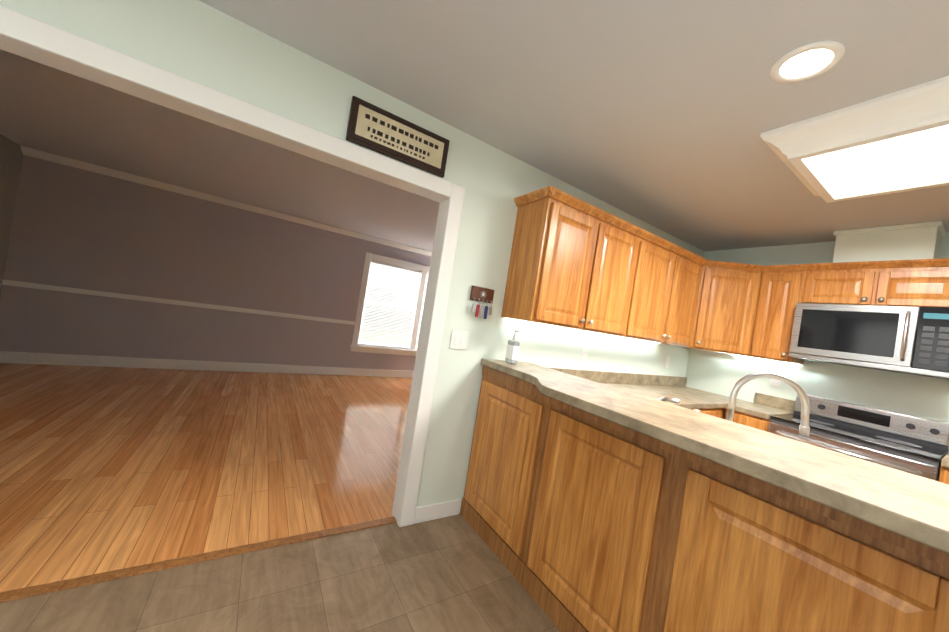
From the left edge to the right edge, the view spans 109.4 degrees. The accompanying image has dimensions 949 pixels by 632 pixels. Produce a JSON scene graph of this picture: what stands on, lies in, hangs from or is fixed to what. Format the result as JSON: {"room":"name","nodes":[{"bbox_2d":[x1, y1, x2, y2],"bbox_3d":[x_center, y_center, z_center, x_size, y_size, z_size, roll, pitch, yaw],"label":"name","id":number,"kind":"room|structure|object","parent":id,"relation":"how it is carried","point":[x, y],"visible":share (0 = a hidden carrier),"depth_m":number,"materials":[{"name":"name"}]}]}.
{"room":"kitchen","nodes":[
{"label":"kitchen","id":0,"kind":"room"},
{"bbox_2d":[0,363,412,602],"bbox_3d":[-1.557,1.121,3.801,6.840,0.067,4.155,9,0,-32],"label":"floor","id":1,"kind":"structure","parent":0,"point":[110,473],"depth_m":2.32,"materials":[{"name":"brown wood"}]},
{"bbox_2d":[0,513,560,631],"bbox_3d":[3.618,1.906,1.017,12.740,0.060,6.180,9,0,-32],"label":"floor","id":2,"kind":"structure","parent":0,"point":[450,574],"depth_m":1.47,"materials":[{"name":"tile"}]},
{"bbox_2d":[536,410,699,631],"bbox_3d":[0.900,1.021,1.712,0.740,0.870,0.636,9,0,-32],"label":"base cabinet","id":3,"kind":"object","parent":2,"relation":"on","point":[598,501],"depth_m":1.31,"materials":[{"name":"brown wood"}]},
{"bbox_2d":[608,382,743,405],"bbox_3d":[1.390,0.642,2.725,2.538,0.040,0.622,9,0,-32],"label":"countertop","id":4,"kind":"structure","parent":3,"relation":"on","point":[687,396],"depth_m":2.91,"materials":[{"name":"beige stone"}]},
{"bbox_2d":[657,397,679,403],"bbox_3d":[0.947,0.473,1.671,0.040,0.144,0.120,9,0,-32],"label":"sprayer","id":5,"kind":"object","parent":4,"relation":"on","point":[669,399],"visible":0.38,"depth_m":1.65,"materials":[{"name":"silver metal"}]},
{"bbox_2d":[481,358,948,569],"bbox_3d":[0.835,0.451,1.193,0.550,0.110,2.603,9,0,-32],"label":"countertop","id":6,"kind":"structure","parent":3,"relation":"on","point":[901,509],"depth_m":0.96,"materials":[{"name":"beige stone"}]},
{"bbox_2d":[505,330,519,363],"bbox_3d":[0.253,0.200,2.180,0.045,0.218,0.076,9,0,-32],"label":"soap bottle","id":7,"kind":"object","parent":6,"relation":"on","point":[512,350],"visible":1,"depth_m":2.16,"materials":[{"name":"white plastic"}]},
{"bbox_2d":[726,371,809,436],"bbox_3d":[1.194,0.404,1.389,0.211,0.352,0.251,9,0,-32],"label":"faucet","id":8,"kind":"object","parent":6,"relation":"on","point":[804,429],"visible":0.73,"depth_m":1.38,"materials":[{"name":"silver metal"}]},
{"bbox_2d":[688,406,707,413],"bbox_3d":[1.362,1.098,2.752,0.496,0.870,0.617,9,0,-32],"label":"base cabinet","id":9,"kind":"object","parent":2,"relation":"on","point":[705,408],"depth_m":2.59,"materials":[{"name":"brown wood"}]},
{"bbox_2d":[708,406,723,417],"bbox_3d":[1.647,1.143,2.934,0.438,0.870,0.617,9,0,-32],"label":"base cabinet","id":10,"kind":"object","parent":2,"relation":"on","point":[718,410],"depth_m":2.75,"materials":[{"name":"brown wood"}]},
{"bbox_2d":[724,406,772,433],"bbox_3d":[2.364,1.253,2.847,0.618,0.870,0.291,9,0,-32],"label":"base cabinet","id":11,"kind":"object","parent":2,"relation":"on","point":[739,415],"depth_m":2.66,"materials":[{"name":"brown wood"}]},
{"bbox_2d":[724,402,791,417],"bbox_3d":[2.431,0.803,2.849,0.623,0.040,0.291,9,0,-32],"label":"countertop","id":12,"kind":"structure","parent":11,"relation":"on","point":[753,408],"depth_m":2.78,"materials":[{"name":"beige stone"}]},
{"bbox_2d":[676,466,895,631],"bbox_3d":[1.152,1.057,1.307,0.740,0.870,0.579,9,0,-32],"label":"base cabinet","id":13,"kind":"object","parent":2,"relation":"on","point":[755,561],"depth_m":0.93,"materials":[{"name":"brown wood"}]},
{"bbox_2d":[768,394,948,481],"bbox_3d":[2.613,1.172,2.369,0.666,1.070,0.756,9,0,-32],"label":"range","id":14,"kind":"object","parent":2,"relation":"on","point":[915,445],"visible":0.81,"depth_m":2.31,"materials":[{"name":"grey metal"}]},
{"bbox_2d":[884,550,948,631],"bbox_3d":[1.389,1.092,0.926,0.740,0.870,0.578,9,0,-32],"label":"base cabinet","id":15,"kind":"object","parent":2,"relation":"on","point":[918,590],"depth_m":0.73,"materials":[{"name":"brown wood"}]},
{"bbox_2d":[939,462,948,481],"bbox_3d":[2.928,1.334,1.941,0.618,0.870,0.310,9,0,-32],"label":"base cabinet","id":16,"kind":"object","parent":2,"relation":"on","point":[944,471],"depth_m":1.90,"materials":[{"name":"brown wood"}]},
{"bbox_2d":[941,452,948,465],"bbox_3d":[2.995,0.884,1.942,0.623,0.040,0.310,9,0,-32],"label":"countertop","id":17,"kind":"structure","parent":16,"relation":"on","point":[946,458],"depth_m":1.90,"materials":[{"name":"beige stone"}]},
{"bbox_2d":[0,0,948,512],"bbox_3d":[2.725,0.483,2.772,12.740,2.500,10.310,9,0,-32],"label":"wall","id":18,"kind":"structure","parent":0,"point":[658,118],"depth_m":2.22,"materials":[{"name":"white paint"}]},
{"bbox_2d":[0,351,413,377],"bbox_3d":[-2.570,0.882,5.451,6.600,0.130,0.017,9,0,-32],"label":"baseboard","id":19,"kind":"structure","parent":18,"relation":"attached to","point":[5,357],"depth_m":4.54,"materials":[{"name":"white paint"}]},
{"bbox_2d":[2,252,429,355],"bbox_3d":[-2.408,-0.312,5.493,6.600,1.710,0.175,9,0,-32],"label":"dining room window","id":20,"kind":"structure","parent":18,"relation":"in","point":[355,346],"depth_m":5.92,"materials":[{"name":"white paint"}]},
{"bbox_2d":[358,260,428,348],"bbox_3d":[-1.063,-0.110,6.335,2.010,1.476,0.036,9,0,-32],"label":"window blinds","id":21,"kind":"object","parent":20,"relation":"attached to","point":[392,266],"visible":0.56,"depth_m":6.04,"materials":[{"name":"white paint"}]},
{"bbox_2d":[20,145,431,255],"bbox_3d":[-2.205,-1.386,5.439,6.600,0.075,0.075,9,0,-32],"label":"crown molding","id":22,"kind":"structure","parent":18,"relation":"attached to","point":[39,154],"depth_m":4.50,"materials":[{"name":"white paint"}]},
{"bbox_2d":[0,5,464,526],"bbox_3d":[-1.151,0.095,1.537,2.150,2.075,0.152,9,0,-32],"label":"trim","id":23,"kind":"structure","parent":18,"relation":"attached to","point":[30,38],"depth_m":1.62,"materials":[{"name":"white paint"}]},
{"bbox_2d":[346,96,449,177],"bbox_3d":[-0.394,-0.954,1.819,0.550,0.218,0.032,9,0,-32],"label":"sign","id":24,"kind":"object","parent":18,"relation":"attached to","point":[379,130],"visible":1,"depth_m":1.79,"materials":[{"name":"brown paper"}]},
{"bbox_2d":[414,499,460,523],"bbox_3d":[-0.232,1.238,2.133,0.323,0.100,0.013,9,0,-32],"label":"baseboard","id":25,"kind":"structure","parent":18,"relation":"attached to","point":[424,513],"depth_m":2.12,"materials":[{"name":"white paint"}]},
{"bbox_2d":[450,330,468,349],"bbox_3d":[-0.096,0.151,2.120,0.118,0.118,0.009,9,0,-32],"label":"switch plate","id":26,"kind":"object","parent":18,"relation":"attached to","point":[459,339],"visible":1,"depth_m":2.12,"materials":[{"name":"white plastic"}]},
{"bbox_2d":[470,285,494,318],"bbox_3d":[0.047,-0.085,2.170,0.170,0.199,0.036,9,0,-32],"label":"key holder","id":27,"kind":"object","parent":18,"relation":"attached to","point":[482,294],"visible":0.96,"depth_m":2.16,"materials":[{"name":"brown wood"}]},
{"bbox_2d":[501,186,612,332],"bbox_3d":[0.549,-0.343,2.294,0.533,0.805,0.317,9,0,-32],"label":"upper cabinet","id":28,"kind":"object","parent":18,"relation":"attached to","point":[575,263],"depth_m":2.15,"materials":[{"name":"brown wood"}]},
{"bbox_2d":[581,346,588,359],"bbox_3d":[0.908,0.305,2.759,0.072,0.116,0.008,9,0,-32],"label":"outlet","id":29,"kind":"object","parent":18,"relation":"attached to","point":[585,349],"depth_m":2.75,"materials":[{"name":"white plastic"}]},
{"bbox_2d":[593,215,644,337],"bbox_3d":[0.885,-0.290,2.508,0.543,0.805,0.317,9,0,-32],"label":"upper cabinet","id":30,"kind":"object","parent":18,"relation":"attached to","point":[623,248],"depth_m":2.43,"materials":[{"name":"brown wood"}]},
{"bbox_2d":[552,368,686,385],"bbox_3d":[1.342,0.565,3.046,2.296,0.100,0.017,9,0,-32],"label":"backsplash","id":31,"kind":"structure","parent":18,"relation":"attached to","point":[597,376],"depth_m":3.10,"materials":[{"name":"beige stone"}]},
{"bbox_2d":[629,230,672,343],"bbox_3d":[1.362,-0.215,2.812,0.598,0.805,0.317,9,0,-32],"label":"upper cabinet","id":32,"kind":"object","parent":18,"relation":"attached to","point":[656,252],"depth_m":2.65,"materials":[{"name":"brown wood"}]},
{"bbox_2d":[665,356,669,367],"bbox_3d":[1.979,0.473,3.440,0.072,0.116,0.008,9,0,-32],"label":"outlet","id":33,"kind":"object","parent":18,"relation":"attached to","point":[667,361],"depth_m":3.43,"materials":[{"name":"white plastic"}]},
{"bbox_2d":[661,244,712,349],"bbox_3d":[1.768,-0.151,3.041,0.614,0.805,0.366,9,0,-32],"label":"upper cabinet","id":34,"kind":"object","parent":18,"relation":"attached to","point":[689,276],"depth_m":2.94,"materials":[{"name":"brown wood"}]},
{"bbox_2d":[701,261,772,357],"bbox_3d":[2.333,-0.063,3.203,0.638,0.805,0.701,9,0,-32],"label":"upper cabinet","id":35,"kind":"object","parent":18,"relation":"attached to","point":[735,304],"depth_m":3.00,"materials":[{"name":"brown wood"}]},
{"bbox_2d":[770,378,780,386],"bbox_3d":[2.719,0.575,3.031,0.008,0.116,0.072,9,0,-32],"label":"outlet","id":36,"kind":"object","parent":18,"relation":"attached to","point":[773,381],"depth_m":3.03,"materials":[{"name":"white plastic"}]},
{"bbox_2d":[757,264,808,364],"bbox_3d":[2.653,-0.016,2.942,0.367,0.805,0.339,9,0,-32],"label":"upper cabinet","id":37,"kind":"object","parent":18,"relation":"attached to","point":[786,282],"depth_m":2.82,"materials":[{"name":"brown wood"}]},
{"bbox_2d":[770,40,845,83],"bbox_3d":[1.206,-0.918,1.222,0.196,0.008,0.196,9,0,-32],"label":"recessed light","id":38,"kind":"object","parent":18,"relation":"in","point":[809,61],"visible":1,"depth_m":1.21,"materials":[{"name":"white glass"}]},
{"bbox_2d":[801,260,896,305],"bbox_3d":[2.917,-0.220,2.625,0.317,0.325,0.445,9,0,-32],"label":"upper cabinet","id":39,"kind":"object","parent":18,"relation":"attached to","point":[867,282],"depth_m":2.51,"materials":[{"name":"brown wood"}]},
{"bbox_2d":[789,303,948,378],"bbox_3d":[2.886,0.162,2.436,0.466,0.432,0.780,9,0,-32],"label":"microwave","id":40,"kind":"object","parent":39,"relation":"attached to","point":[913,340],"visible":1,"depth_m":2.30,"materials":[{"name":"grey metal"}]},
{"bbox_2d":[760,75,948,202],"bbox_3d":[1.969,-0.741,1.501,0.856,0.122,0.856,9,0,-32],"label":"ceiling light","id":41,"kind":"object","parent":18,"relation":"attached to","point":[895,142],"visible":1,"depth_m":1.49,"materials":[{"name":"white paint"}]},
{"bbox_2d":[832,221,945,262],"bbox_3d":[3.051,-0.499,2.497,0.303,0.258,0.500,9,0,-32],"label":"enclosure","id":42,"kind":"object","parent":18,"relation":"attached to","point":[908,241],"visible":0.85,"depth_m":2.39,"materials":[{"name":"white paint"}]},
{"bbox_2d":[889,258,948,307],"bbox_3d":[3.088,-0.195,2.350,0.317,0.325,0.445,9,0,-32],"label":"upper cabinet","id":43,"kind":"object","parent":18,"relation":"attached to","point":[916,282],"depth_m":2.24,"materials":[{"name":"brown wood"}]}
]}

